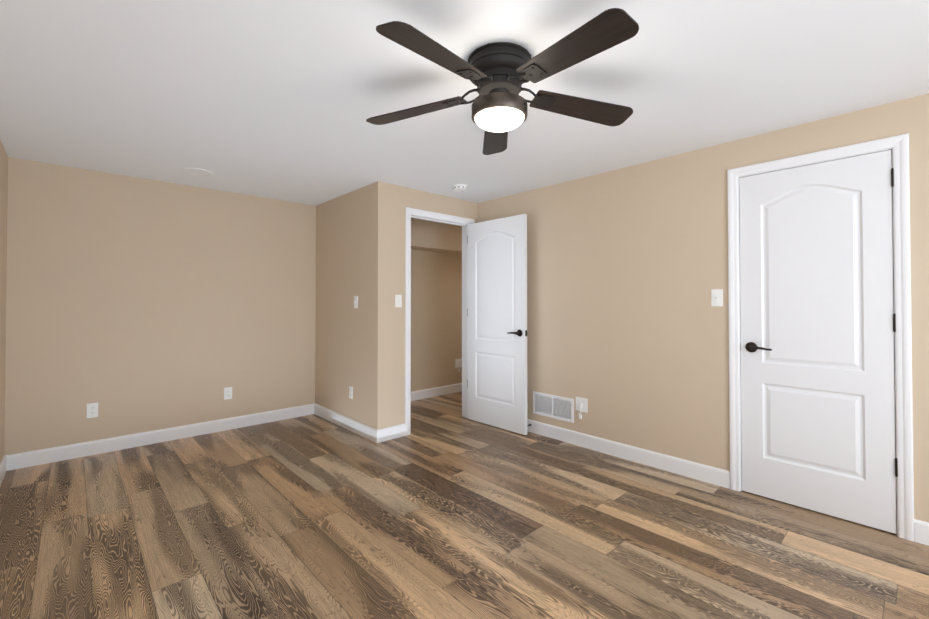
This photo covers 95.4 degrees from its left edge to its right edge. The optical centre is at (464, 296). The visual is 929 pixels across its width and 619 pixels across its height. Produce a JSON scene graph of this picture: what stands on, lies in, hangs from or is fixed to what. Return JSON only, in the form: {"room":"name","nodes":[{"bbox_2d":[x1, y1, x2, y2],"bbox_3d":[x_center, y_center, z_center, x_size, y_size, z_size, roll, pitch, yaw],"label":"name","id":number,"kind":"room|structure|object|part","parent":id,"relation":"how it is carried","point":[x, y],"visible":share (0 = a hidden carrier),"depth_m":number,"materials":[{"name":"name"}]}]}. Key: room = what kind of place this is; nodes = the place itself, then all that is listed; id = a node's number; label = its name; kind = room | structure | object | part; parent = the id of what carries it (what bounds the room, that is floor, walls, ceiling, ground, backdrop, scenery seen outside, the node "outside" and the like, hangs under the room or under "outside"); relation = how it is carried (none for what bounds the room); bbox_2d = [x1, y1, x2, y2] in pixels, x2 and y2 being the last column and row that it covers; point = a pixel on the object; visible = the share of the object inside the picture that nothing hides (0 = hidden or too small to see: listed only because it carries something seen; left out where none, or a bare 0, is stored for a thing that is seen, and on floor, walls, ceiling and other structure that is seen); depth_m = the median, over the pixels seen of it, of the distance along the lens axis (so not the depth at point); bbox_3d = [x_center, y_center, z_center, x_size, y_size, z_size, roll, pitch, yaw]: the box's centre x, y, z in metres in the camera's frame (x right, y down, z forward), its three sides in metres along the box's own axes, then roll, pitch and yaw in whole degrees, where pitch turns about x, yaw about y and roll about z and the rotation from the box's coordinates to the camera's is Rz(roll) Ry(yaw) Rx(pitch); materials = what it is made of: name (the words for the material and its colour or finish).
{"room":"empty bedroom","nodes":[
{"label":"empty bedroom","id":0,"kind":"room"},
{"bbox_2d":[0,140,7,462],"bbox_3d":[-1.066,0.092,0.529,0.120,2.290,7.090,1,-1,-43],"label":"wall","id":1,"kind":"structure","parent":0,"point":[3,207],"depth_m":2.95,"materials":[{"name":"beige paint"}]},
{"bbox_2d":[0,454,11,485],"bbox_3d":[-1.016,1.182,0.561,0.015,0.111,6.850,1,-1,-43],"label":"baseboard","id":2,"kind":"structure","parent":1,"relation":"attached to","point":[6,463],"depth_m":3.02,"materials":[{"name":"white wood"}]},
{"bbox_2d":[4,157,315,454],"bbox_3d":[-2.491,0.136,3.957,2.440,2.290,0.120,1,-1,-43],"label":"wall","id":3,"kind":"structure","parent":0,"point":[134,305],"depth_m":3.64,"materials":[{"name":"beige paint"}]},
{"bbox_2d":[87,403,97,417],"bbox_3d":[-2.991,0.919,3.398,0.070,0.115,0.008,1,-1,-43],"label":"electrical outlet","id":4,"kind":"object","parent":3,"relation":"attached to","point":[92,410],"visible":1,"depth_m":3.40,"materials":[{"name":"white plastic"}]},
{"bbox_2d":[12,404,311,469],"bbox_3d":[-2.478,1.224,3.864,2.290,0.111,0.015,1,-1,-43],"label":"baseboard","id":5,"kind":"structure","parent":3,"relation":"attached to","point":[66,452],"depth_m":3.63,"materials":[{"name":"white wood"}]},
{"bbox_2d":[224,387,231,399],"bbox_3d":[-2.271,0.934,4.063,0.070,0.115,0.008,1,-1,-43],"label":"electrical outlet","id":6,"kind":"object","parent":3,"relation":"attached to","point":[227,392],"visible":1,"depth_m":4.06,"materials":[{"name":"white plastic"}]},
{"bbox_2d":[315,184,370,425],"bbox_3d":[-1.198,0.140,4.267,0.120,2.290,1.180,1,-1,-43],"label":"wall","id":7,"kind":"structure","parent":0,"point":[342,323],"depth_m":4.16,"materials":[{"name":"beige paint"}]},
{"bbox_2d":[312,403,379,442],"bbox_3d":[-1.188,1.228,4.144,0.015,0.111,1.274,1,-1,-43],"label":"baseboard","id":8,"kind":"structure","parent":7,"relation":"attached to","point":[361,429],"depth_m":4.06,"materials":[{"name":"white wood"}]},
{"bbox_2d":[349,386,352,398],"bbox_3d":[-1.088,0.922,4.045,0.008,0.115,0.070,1,-1,-43],"label":"outlet","id":9,"kind":"object","parent":7,"relation":"attached to","point":[350,392],"visible":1,"depth_m":4.04,"materials":[{"name":"white plastic"}]},
{"bbox_2d":[354,296,357,307],"bbox_3d":[-1.032,0.057,3.985,0.021,0.115,0.070,1,-1,-43],"label":"light switch","id":10,"kind":"object","parent":7,"relation":"attached to","point":[355,301],"visible":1,"depth_m":3.98,"materials":[{"name":"white plastic"}]},
{"bbox_2d":[380,427,387,438],"bbox_3d":[-1.064,1.229,4.207,0.014,0.111,0.930,1,-1,-43],"label":"baseboard","id":11,"kind":"structure","parent":7,"relation":"attached to","point":[383,432],"depth_m":3.72,"materials":[{"name":"white wood"}]},
{"bbox_2d":[370,181,477,429],"bbox_3d":[-0.349,0.139,4.167,1.230,2.290,0.120,1,-1,-43],"label":"wall","id":12,"kind":"structure","parent":0,"point":[390,203],"depth_m":3.79,"materials":[{"name":"beige paint"}]},
{"bbox_2d":[395,295,401,306],"bbox_3d":[-0.595,0.045,3.844,0.070,0.115,0.021,1,-1,-43],"label":"light switch","id":13,"kind":"object","parent":12,"relation":"attached to","point":[398,300],"visible":1,"depth_m":3.85,"materials":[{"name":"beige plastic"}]},
{"bbox_2d":[405,207,474,435],"bbox_3d":[-0.264,0.233,4.243,0.884,2.104,0.156,1,-1,-43],"label":"door frame","id":14,"kind":"structure","parent":12,"relation":"attached to","point":[413,211],"depth_m":4.10,"materials":[{"name":"white wood"}]},
{"bbox_2d":[468,214,526,434],"bbox_3d":[0.306,0.261,4.164,0.153,2.030,0.773,1,-1,-44],"label":"entry door","id":15,"kind":"structure","parent":12,"relation":"in","point":[497,322],"depth_m":4.12,"materials":[{"name":"white paint"}]},
{"bbox_2d":[411,249,461,391],"bbox_3d":[-0.007,0.164,6.095,4.110,2.290,0.350,1,-1,-43],"label":"wall","id":16,"kind":"structure","parent":0,"point":[436,314],"depth_m":5.50,"materials":[{"name":"paint"}]},
{"bbox_2d":[411,383,461,400],"bbox_3d":[0.072,1.251,5.907,3.990,0.111,0.015,1,-1,-43],"label":"baseboard","id":17,"kind":"structure","parent":16,"relation":"attached to","point":[432,392],"depth_m":5.48,"materials":[{"name":"white wood"}]},
{"bbox_2d":[455,358,461,371],"bbox_3d":[-0.072,0.944,5.765,0.115,0.177,0.032,1,-1,-43],"label":"outlet","id":18,"kind":"object","parent":16,"relation":"attached to","point":[458,362],"visible":1,"depth_m":5.76,"materials":[{"name":"white plastic"}]},
{"bbox_2d":[411,218,461,253],"bbox_3d":[0.162,-0.780,5.835,3.990,0.410,0.280,1,-1,-43],"label":"ceiling soffit","id":19,"kind":"structure","parent":0,"point":[426,235],"depth_m":5.19,"materials":[{"name":"beige paint"}]},
{"bbox_2d":[0,391,928,618],"bbox_3d":[1.340,1.295,2.737,6.670,0.060,7.090,1,-1,-43],"label":"floor","id":20,"kind":"structure","parent":0,"point":[445,509],"depth_m":2.19,"materials":[{"name":"brown wood"}]},
{"bbox_2d":[0,0,928,205],"bbox_3d":[1.340,-1.074,2.767,6.670,0.100,7.090,1,-1,-43],"label":"ceiling","id":21,"kind":"structure","parent":0,"point":[283,100],"depth_m":2.06,"materials":[{"name":"white paint"}]},
{"bbox_2d":[182,168,213,176],"bbox_3d":[-2.179,-1.012,3.457,0.224,0.006,0.224,1,-1,-43],"label":"recessed light","id":22,"kind":"object","parent":21,"relation":"in","point":[199,172],"visible":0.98,"depth_m":3.45,"materials":[{"name":"white paint"}]},
{"bbox_2d":[453,184,467,191],"bbox_3d":[-0.039,-0.989,3.882,0.140,0.042,0.140,1,-1,-43],"label":"smoke detector","id":23,"kind":"object","parent":21,"relation":"attached to","point":[460,187],"visible":1,"depth_m":3.84,"materials":[{"name":"white plastic"}]},
{"bbox_2d":[366,8,638,154],"bbox_3d":[0.151,-0.887,1.825,1.257,0.300,1.257,1,-1,-43],"label":"fan","id":24,"kind":"object","parent":21,"relation":"hanging from","point":[498,74],"visible":1,"depth_m":1.75,"materials":[{"name":"black metal"}]},
{"bbox_3d":[-0.233,-0.873,2.002,0.493,0.062,0.143,0,-1,20],"label":"blade","id":25,"kind":"part","parent":24,"relation":"part of","materials":[{"name":"brown wood"}]},
{"bbox_3d":[-0.101,-0.879,1.537,0.143,0.062,0.493,-1,-1,38],"label":"blade","id":26,"kind":"part","parent":24,"relation":"part of","materials":[{"name":"brown wood"}]},
{"bbox_3d":[0.169,-0.870,2.271,0.143,0.062,0.493,0,-1,2],"label":"blade","id":27,"kind":"part","parent":24,"relation":"part of","materials":[{"name":"brown wood"}]},
{"bbox_3d":[0.382,-0.879,1.519,0.143,0.062,0.493,0,-1,-34],"label":"blade","id":28,"kind":"part","parent":24,"relation":"part of","materials":[{"name":"brown wood"}]},
{"bbox_3d":[0.549,-0.873,1.972,0.493,0.062,0.143,0,-1,-16],"label":"blade","id":29,"kind":"part","parent":24,"relation":"part of","materials":[{"name":"brown wood"}]},
{"bbox_2d":[478,93,928,522],"bbox_3d":[2.071,0.118,2.543,0.120,2.290,5.790,1,-1,-43],"label":"wall","id":30,"kind":"structure","parent":0,"point":[627,322],"depth_m":3.13,"materials":[{"name":"beige paint"}]},
{"bbox_2d":[533,391,573,422],"bbox_3d":[0.795,0.996,3.817,0.010,0.205,0.440,1,-1,-43],"label":"air vent","id":31,"kind":"object","parent":30,"relation":"in","point":[554,406],"visible":1,"depth_m":3.80,"materials":[{"name":"white metal"}]},
{"bbox_2d":[576,397,587,418],"bbox_3d":[0.987,0.954,3.593,0.032,0.177,0.115,1,-1,-43],"label":"outlet","id":32,"kind":"object","parent":30,"relation":"attached to","point":[581,404],"visible":1,"depth_m":3.59,"materials":[{"name":"white plastic"}]},
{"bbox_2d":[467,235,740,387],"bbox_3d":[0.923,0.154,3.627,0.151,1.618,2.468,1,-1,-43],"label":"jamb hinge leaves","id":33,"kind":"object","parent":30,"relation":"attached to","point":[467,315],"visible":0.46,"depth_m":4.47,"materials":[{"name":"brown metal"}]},
{"bbox_2d":[527,419,729,488],"bbox_3d":[0.933,1.222,3.642,0.040,0.111,2.370,1,-1,-43],"label":"baseboard","id":34,"kind":"structure","parent":30,"relation":"attached to","point":[703,472],"depth_m":3.23,"materials":[{"name":"white wood"}]},
{"bbox_2d":[711,289,722,305],"bbox_3d":[1.697,0.012,2.845,0.021,0.115,0.070,1,-1,-43],"label":"light switch","id":35,"kind":"object","parent":30,"relation":"attached to","point":[716,297],"visible":1,"depth_m":2.85,"materials":[{"name":"white plastic"}]},
{"bbox_2d":[739,150,897,533],"bbox_3d":[2.047,0.239,2.504,0.153,2.030,0.719,1,-1,-43],"label":"closet door","id":36,"kind":"structure","parent":30,"relation":"in","point":[818,321],"depth_m":2.45,"materials":[{"name":"white paint"}]},
{"bbox_2d":[727,133,913,541],"bbox_3d":[2.077,0.232,2.533,0.121,2.061,0.744,1,-1,-43],"label":"door frame","id":37,"kind":"structure","parent":30,"relation":"attached to","point":[894,307],"depth_m":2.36,"materials":[{"name":"white wood"}]},
{"bbox_2d":[914,519,928,545],"bbox_3d":[3.097,1.192,1.319,0.015,0.111,2.320,1,-1,-43],"label":"baseboard","id":38,"kind":"structure","parent":30,"relation":"attached to","point":[921,528],"depth_m":2.15,"materials":[{"name":"white wood"}]}
]}

